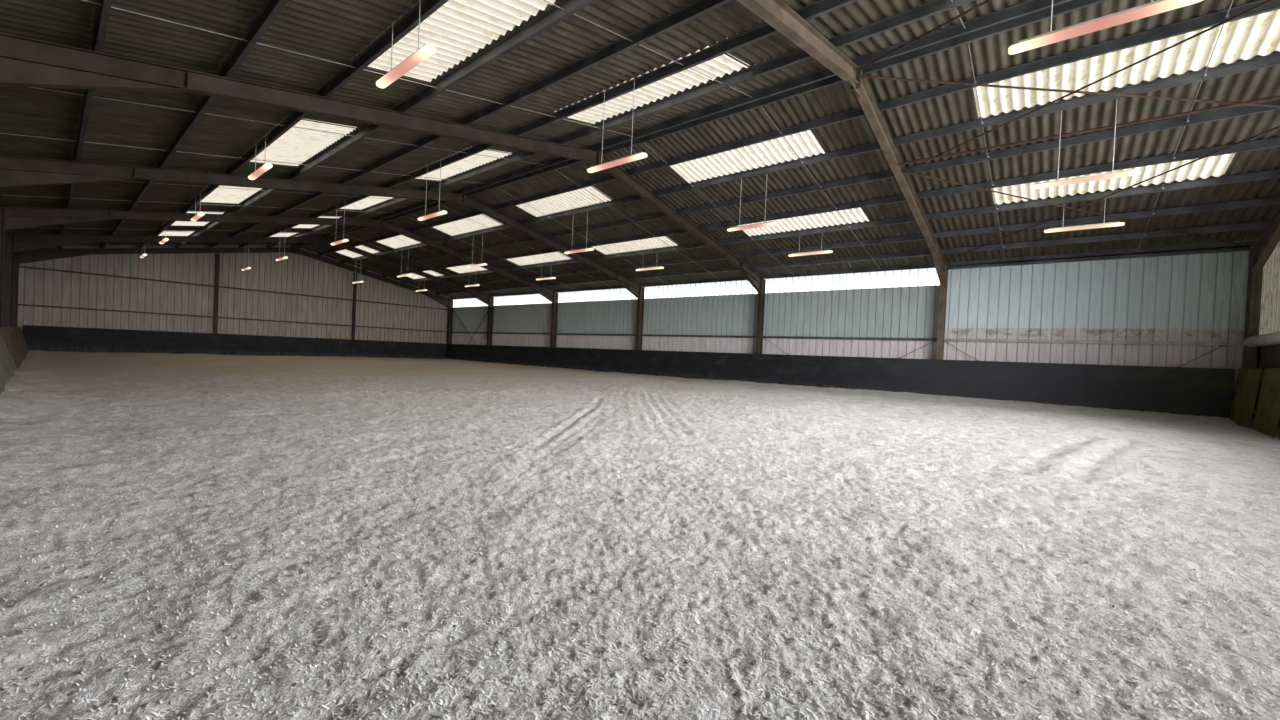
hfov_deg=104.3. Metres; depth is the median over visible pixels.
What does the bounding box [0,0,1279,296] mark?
ceiling
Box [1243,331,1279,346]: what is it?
rail
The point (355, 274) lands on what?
post
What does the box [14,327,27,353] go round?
kickboard
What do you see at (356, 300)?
wall rail
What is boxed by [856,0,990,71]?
diagonal brace
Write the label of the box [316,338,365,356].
kickboard
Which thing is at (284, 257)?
strip light
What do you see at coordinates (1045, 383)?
kickboard
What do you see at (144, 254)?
strip light
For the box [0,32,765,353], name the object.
frame
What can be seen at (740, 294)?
trim
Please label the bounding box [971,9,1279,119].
rooflight
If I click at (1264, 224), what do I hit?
roof purlin
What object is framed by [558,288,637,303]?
window
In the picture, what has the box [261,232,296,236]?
rooflight
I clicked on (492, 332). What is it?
wall rail
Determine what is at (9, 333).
kickboard
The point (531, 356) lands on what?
kickboard
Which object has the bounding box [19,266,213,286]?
wall rail
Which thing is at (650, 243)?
rooflight
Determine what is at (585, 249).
diffuser
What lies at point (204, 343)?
kickboard
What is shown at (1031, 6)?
roof purlin
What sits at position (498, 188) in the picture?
rod
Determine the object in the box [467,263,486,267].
diffuser
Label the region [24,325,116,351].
kickboard
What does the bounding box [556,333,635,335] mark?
wall rail
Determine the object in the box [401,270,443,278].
rooflight
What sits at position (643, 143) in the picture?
rod
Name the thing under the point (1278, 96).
roof purlin
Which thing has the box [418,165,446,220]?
strip light
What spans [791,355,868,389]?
kickboard
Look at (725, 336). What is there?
wall rail
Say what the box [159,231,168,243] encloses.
strip light
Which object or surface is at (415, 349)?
kickboard
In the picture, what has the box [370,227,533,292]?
rod
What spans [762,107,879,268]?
rod
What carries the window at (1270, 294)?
in the wall at (1268, 356)
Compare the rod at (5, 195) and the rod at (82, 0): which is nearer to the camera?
the rod at (82, 0)
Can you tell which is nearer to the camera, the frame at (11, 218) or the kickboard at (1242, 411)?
the kickboard at (1242, 411)
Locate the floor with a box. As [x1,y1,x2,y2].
[0,350,1279,719]
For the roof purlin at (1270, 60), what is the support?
attached to the frame at (776, 13)
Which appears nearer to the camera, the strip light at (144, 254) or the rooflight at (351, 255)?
the strip light at (144, 254)
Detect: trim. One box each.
[565,299,637,302]
[652,294,749,298]
[765,285,939,293]
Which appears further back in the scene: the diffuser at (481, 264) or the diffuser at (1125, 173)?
the diffuser at (481, 264)
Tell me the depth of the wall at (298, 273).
30.76 m
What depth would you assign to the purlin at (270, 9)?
8.27 m
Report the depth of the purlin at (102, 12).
8.74 m
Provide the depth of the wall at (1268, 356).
13.37 m
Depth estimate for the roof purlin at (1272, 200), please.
16.10 m
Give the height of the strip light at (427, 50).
0.849 m
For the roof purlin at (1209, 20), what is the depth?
10.46 m
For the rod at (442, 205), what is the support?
attached to the roof purlin at (1209, 20)
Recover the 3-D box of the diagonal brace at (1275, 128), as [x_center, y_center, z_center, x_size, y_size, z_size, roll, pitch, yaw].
[11.919,-4.135,13.630,0.156,1.238,9.557,2,1,-8]
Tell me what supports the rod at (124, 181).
attached to the purlin at (934, 7)
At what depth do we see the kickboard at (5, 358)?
12.06 m
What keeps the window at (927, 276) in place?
in the wall at (1193, 297)
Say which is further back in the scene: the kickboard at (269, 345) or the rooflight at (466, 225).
the kickboard at (269, 345)
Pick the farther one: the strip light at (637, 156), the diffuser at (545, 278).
the diffuser at (545, 278)
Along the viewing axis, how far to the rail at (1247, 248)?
15.99 m
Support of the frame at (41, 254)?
on the floor
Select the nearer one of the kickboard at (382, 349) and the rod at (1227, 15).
the rod at (1227, 15)
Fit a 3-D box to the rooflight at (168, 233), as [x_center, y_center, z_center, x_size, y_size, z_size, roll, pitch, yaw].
[-24.183,-6.373,25.568,4.440,0.362,1.506,3,1,40]
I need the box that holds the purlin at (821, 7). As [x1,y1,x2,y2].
[239,0,857,247]
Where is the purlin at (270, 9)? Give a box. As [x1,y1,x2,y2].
[100,0,287,247]
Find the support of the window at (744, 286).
in the wall at (1193, 297)
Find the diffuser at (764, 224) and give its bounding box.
[727,222,777,231]
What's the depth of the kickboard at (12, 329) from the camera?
18.65 m
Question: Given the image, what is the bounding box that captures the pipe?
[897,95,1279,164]
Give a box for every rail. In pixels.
[18,304,212,317]
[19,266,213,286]
[218,317,351,325]
[219,286,352,300]
[355,326,446,331]
[356,300,447,309]
[452,332,486,333]
[492,332,550,334]
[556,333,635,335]
[642,334,755,337]
[763,336,936,340]
[944,338,1243,345]
[948,245,1250,269]
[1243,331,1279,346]
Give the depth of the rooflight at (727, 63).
10.82 m
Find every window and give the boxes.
[453,298,487,307]
[494,294,551,305]
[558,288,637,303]
[644,280,757,299]
[765,268,939,292]
[1259,241,1279,334]
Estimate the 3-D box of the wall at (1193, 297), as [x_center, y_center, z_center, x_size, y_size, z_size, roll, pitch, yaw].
[0.747,-1.679,28.223,44.000,5.170,0.045,3,1,40]
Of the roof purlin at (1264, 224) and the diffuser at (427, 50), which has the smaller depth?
the diffuser at (427, 50)
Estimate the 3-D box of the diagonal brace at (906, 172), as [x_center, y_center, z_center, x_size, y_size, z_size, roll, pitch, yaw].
[11.970,-4.138,13.652,9.936,1.365,0.156,2,1,-4]
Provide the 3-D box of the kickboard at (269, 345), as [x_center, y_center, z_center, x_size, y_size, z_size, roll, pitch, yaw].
[-23.329,-0.887,33.062,0.164,1.314,3.165,3,1,40]
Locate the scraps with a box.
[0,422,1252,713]
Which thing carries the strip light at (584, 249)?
hanging from the ceiling
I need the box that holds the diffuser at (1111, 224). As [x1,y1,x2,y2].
[1044,222,1124,232]
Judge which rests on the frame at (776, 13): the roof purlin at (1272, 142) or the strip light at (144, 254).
the roof purlin at (1272, 142)
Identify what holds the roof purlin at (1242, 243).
attached to the ceiling
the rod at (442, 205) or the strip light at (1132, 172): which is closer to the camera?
the strip light at (1132, 172)
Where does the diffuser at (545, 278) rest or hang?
attached to the strip light at (545, 278)
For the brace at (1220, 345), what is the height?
0.716 m
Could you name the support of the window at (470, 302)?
in the wall at (1193, 297)
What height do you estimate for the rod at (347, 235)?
2.184 m
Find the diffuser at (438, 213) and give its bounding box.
[418,211,446,220]
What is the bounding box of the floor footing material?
[0,416,1279,719]
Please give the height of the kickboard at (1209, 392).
1.559 m
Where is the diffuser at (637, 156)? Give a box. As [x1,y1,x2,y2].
[587,153,647,172]
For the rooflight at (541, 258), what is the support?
attached to the ceiling
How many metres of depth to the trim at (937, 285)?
21.17 m
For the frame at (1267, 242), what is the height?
7.236 m
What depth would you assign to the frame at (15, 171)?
14.24 m
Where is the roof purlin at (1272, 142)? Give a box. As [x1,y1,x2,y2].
[382,137,1279,276]
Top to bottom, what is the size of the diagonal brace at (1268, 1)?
0.731 m
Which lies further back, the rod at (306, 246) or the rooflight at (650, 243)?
the rod at (306, 246)
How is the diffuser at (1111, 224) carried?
attached to the strip light at (1110, 224)
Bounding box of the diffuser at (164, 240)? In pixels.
[159,238,168,243]
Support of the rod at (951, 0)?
attached to the purlin at (934, 7)
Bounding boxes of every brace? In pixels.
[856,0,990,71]
[861,74,1279,107]
[902,0,1273,171]
[904,171,1239,244]
[944,126,1279,261]
[1179,345,1225,366]
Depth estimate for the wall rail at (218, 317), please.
32.98 m
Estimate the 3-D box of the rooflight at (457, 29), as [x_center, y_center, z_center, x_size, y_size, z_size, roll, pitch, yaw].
[-2.771,-5.154,7.645,4.540,0.362,1.506,3,1,40]
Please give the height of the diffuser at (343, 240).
0.086 m
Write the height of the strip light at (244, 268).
1.697 m
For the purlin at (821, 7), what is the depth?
10.31 m
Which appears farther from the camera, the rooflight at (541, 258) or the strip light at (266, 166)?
the rooflight at (541, 258)
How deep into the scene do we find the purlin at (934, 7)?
10.64 m
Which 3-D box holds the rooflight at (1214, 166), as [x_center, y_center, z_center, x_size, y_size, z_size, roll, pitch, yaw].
[11.645,-4.610,12.623,4.490,0.359,1.488,3,1,40]
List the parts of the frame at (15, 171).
apex plate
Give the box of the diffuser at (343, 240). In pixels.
[331,239,348,244]
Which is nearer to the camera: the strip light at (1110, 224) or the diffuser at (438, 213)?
the strip light at (1110, 224)
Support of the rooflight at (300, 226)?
attached to the ceiling
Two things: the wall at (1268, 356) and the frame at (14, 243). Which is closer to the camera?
the wall at (1268, 356)
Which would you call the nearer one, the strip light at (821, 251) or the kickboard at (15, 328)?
the strip light at (821, 251)
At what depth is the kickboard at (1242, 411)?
13.11 m
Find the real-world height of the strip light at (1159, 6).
1.697 m
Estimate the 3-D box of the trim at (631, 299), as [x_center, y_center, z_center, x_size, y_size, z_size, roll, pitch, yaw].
[-2.671,-3.676,31.100,7.500,0.020,0.050,3,1,40]
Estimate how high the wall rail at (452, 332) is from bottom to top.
0.100 m
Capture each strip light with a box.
[140,249,146,257]
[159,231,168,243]
[191,192,204,220]
[242,252,250,270]
[248,135,272,179]
[276,225,287,260]
[331,205,348,244]
[352,275,363,283]
[376,0,435,87]
[397,249,410,276]
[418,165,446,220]
[467,240,486,267]
[536,267,555,279]
[564,215,593,253]
[587,77,647,172]
[636,266,663,270]
[727,179,777,231]
[788,240,832,256]
[1008,0,1202,54]
[1033,100,1140,188]
[1044,199,1124,232]
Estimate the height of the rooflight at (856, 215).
0.358 m
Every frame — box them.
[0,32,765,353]
[0,155,644,349]
[0,206,557,346]
[2,234,493,344]
[12,247,452,357]
[737,0,947,359]
[1242,212,1279,418]
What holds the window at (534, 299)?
in the wall at (1193, 297)
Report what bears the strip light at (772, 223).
hanging from the ceiling
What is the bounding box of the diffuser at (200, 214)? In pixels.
[191,212,204,220]
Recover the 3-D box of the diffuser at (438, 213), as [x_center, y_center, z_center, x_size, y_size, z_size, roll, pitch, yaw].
[-6.419,-4.449,15.342,1.640,0.086,0.140,3,1,40]
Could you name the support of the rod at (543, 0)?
attached to the purlin at (934, 7)
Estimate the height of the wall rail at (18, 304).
0.080 m
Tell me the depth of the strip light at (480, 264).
24.46 m
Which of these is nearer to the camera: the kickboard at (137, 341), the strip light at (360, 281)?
the kickboard at (137, 341)
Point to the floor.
(84, 393)
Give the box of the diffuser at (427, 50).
[376,44,435,87]
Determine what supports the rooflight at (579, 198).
attached to the ceiling
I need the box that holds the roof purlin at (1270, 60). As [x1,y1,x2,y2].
[341,52,1279,262]
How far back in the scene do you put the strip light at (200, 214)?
16.64 m
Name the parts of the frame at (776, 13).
apex plate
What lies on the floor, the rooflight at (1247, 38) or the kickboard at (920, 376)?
the kickboard at (920, 376)
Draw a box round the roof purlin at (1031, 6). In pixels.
[291,0,1071,247]
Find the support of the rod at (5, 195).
attached to the purlin at (934, 7)
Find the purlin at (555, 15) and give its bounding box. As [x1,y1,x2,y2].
[175,0,595,247]
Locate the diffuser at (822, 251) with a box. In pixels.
[788,250,832,256]
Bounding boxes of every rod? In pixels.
[0,133,485,183]
[5,195,386,212]
[29,87,543,164]
[82,0,630,135]
[124,181,430,201]
[306,246,457,297]
[327,244,467,293]
[347,235,505,294]
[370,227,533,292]
[406,216,573,289]
[442,205,612,287]
[498,188,667,283]
[543,0,750,96]
[556,170,718,278]
[643,143,791,273]
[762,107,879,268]
[951,0,964,28]
[968,43,1004,258]
[1137,0,1232,251]
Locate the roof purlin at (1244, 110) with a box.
[362,99,1279,269]
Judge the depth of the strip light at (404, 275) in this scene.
29.46 m
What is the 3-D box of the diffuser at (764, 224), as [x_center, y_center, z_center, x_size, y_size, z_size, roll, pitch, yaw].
[3.366,-4.010,14.976,1.640,0.086,0.140,3,1,40]
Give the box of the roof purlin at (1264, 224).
[436,221,1271,294]
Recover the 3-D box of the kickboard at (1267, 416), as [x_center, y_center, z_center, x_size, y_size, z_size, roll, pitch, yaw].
[14.784,0.975,11.646,0.200,1.570,1.616,3,1,40]
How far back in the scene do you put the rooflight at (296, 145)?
12.55 m
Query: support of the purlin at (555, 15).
on the frame at (1267, 242)
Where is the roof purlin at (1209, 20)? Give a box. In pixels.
[318,0,1279,255]
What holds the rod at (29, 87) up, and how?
attached to the purlin at (270, 9)
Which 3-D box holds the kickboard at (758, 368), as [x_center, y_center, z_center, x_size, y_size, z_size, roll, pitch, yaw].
[5.580,0.435,23.459,3.296,1.478,0.164,3,1,40]
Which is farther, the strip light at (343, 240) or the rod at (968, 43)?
the strip light at (343, 240)
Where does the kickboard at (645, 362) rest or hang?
on the floor
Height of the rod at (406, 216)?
2.184 m
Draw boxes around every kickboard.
[0,327,20,368]
[0,336,15,377]
[0,359,9,391]
[4,327,23,362]
[10,327,25,358]
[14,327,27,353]
[17,327,29,351]
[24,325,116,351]
[116,329,193,353]
[194,333,259,355]
[260,335,316,355]
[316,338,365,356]
[365,340,407,357]
[408,342,445,358]
[446,344,470,360]
[470,345,495,362]
[494,345,522,364]
[521,346,552,366]
[551,347,587,369]
[586,348,627,372]
[626,350,673,376]
[672,351,727,379]
[726,353,792,384]
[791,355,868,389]
[867,357,964,396]
[963,360,1086,406]
[1085,364,1234,417]
[1229,368,1263,427]
[1252,368,1279,437]
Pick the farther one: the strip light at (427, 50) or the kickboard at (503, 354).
the kickboard at (503, 354)
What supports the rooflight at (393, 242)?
attached to the ceiling
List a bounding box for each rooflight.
[150,231,194,235]
[162,211,226,226]
[190,185,261,204]
[237,116,360,167]
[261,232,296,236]
[280,216,339,228]
[327,195,392,209]
[335,245,378,257]
[349,0,554,84]
[376,235,420,248]
[399,146,515,181]
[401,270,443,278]
[432,214,503,235]
[445,264,486,273]
[505,252,571,265]
[515,186,611,217]
[552,43,751,125]
[591,236,678,254]
[668,130,826,183]
[738,207,870,236]
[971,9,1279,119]
[990,153,1237,205]
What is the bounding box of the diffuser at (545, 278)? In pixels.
[536,277,555,279]
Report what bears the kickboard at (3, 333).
on the floor
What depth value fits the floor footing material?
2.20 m
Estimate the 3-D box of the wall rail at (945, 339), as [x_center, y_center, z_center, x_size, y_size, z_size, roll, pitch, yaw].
[14.474,-0.611,16.625,7.400,0.100,0.090,3,1,40]
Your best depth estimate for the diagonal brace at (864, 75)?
9.75 m
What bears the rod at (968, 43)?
attached to the roof purlin at (1272, 142)
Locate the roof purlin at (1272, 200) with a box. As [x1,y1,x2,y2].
[419,196,1279,288]
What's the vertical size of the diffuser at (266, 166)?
0.086 m
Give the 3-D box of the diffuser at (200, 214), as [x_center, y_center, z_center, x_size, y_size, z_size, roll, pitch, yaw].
[-14.992,-4.851,16.847,1.640,0.086,0.140,3,1,40]
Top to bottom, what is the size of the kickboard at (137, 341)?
1.311 m
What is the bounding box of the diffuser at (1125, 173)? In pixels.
[1033,170,1140,188]
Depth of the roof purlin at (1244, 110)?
12.66 m
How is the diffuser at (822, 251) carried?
attached to the strip light at (821, 251)
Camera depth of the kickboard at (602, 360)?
29.73 m
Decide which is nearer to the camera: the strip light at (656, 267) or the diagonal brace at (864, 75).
the diagonal brace at (864, 75)
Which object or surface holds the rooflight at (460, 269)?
attached to the ceiling
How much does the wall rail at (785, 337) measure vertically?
0.100 m
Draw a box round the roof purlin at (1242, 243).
[450,240,1256,299]
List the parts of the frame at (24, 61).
apex plate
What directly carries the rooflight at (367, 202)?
attached to the ceiling
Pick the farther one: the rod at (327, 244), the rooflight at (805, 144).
the rod at (327, 244)
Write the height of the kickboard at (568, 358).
1.396 m
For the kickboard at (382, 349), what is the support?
on the floor
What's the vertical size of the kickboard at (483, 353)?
1.335 m
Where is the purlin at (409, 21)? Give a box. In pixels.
[139,0,448,247]
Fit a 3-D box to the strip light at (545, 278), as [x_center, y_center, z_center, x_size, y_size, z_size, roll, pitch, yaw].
[-5.316,-4.961,28.118,1.640,0.820,0.140,3,1,40]
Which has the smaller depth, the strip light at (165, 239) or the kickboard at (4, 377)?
the kickboard at (4, 377)
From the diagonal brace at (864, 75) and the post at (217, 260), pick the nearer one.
the diagonal brace at (864, 75)
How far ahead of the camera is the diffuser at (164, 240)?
21.50 m
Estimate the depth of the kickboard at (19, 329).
23.15 m
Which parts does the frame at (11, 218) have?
apex plate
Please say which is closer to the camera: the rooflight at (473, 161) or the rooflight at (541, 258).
the rooflight at (473, 161)
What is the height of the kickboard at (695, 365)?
1.458 m
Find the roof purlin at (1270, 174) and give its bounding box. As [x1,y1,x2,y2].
[401,169,1279,282]
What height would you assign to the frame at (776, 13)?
7.236 m
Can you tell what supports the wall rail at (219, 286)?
attached to the wall at (298, 273)
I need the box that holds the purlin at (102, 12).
[60,0,111,248]
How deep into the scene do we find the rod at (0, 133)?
12.32 m
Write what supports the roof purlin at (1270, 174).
attached to the frame at (776, 13)
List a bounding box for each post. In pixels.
[213,254,219,333]
[351,273,356,339]
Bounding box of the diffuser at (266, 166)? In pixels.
[248,163,272,179]
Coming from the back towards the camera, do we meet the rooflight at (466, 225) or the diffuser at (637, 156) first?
the rooflight at (466, 225)
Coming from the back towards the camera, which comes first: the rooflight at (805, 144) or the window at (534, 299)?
the window at (534, 299)
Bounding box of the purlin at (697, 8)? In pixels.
[208,0,732,247]
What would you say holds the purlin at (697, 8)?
attached to the frame at (776, 13)
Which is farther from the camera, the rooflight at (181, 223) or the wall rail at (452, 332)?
the wall rail at (452, 332)
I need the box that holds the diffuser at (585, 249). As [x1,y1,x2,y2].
[564,248,593,253]
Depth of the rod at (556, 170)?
20.18 m
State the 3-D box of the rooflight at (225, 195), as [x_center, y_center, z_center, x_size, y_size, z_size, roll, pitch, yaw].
[-14.109,-5.800,17.136,4.540,0.362,1.506,3,1,40]
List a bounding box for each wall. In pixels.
[17,245,450,349]
[452,247,1253,392]
[1254,344,1279,429]
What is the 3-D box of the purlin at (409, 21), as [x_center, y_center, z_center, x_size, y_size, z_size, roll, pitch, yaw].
[-11.152,-5.357,13.751,43.870,0.165,0.111,3,1,40]
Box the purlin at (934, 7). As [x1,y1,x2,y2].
[267,0,974,247]
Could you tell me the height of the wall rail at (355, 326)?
0.080 m
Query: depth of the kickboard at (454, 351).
40.38 m

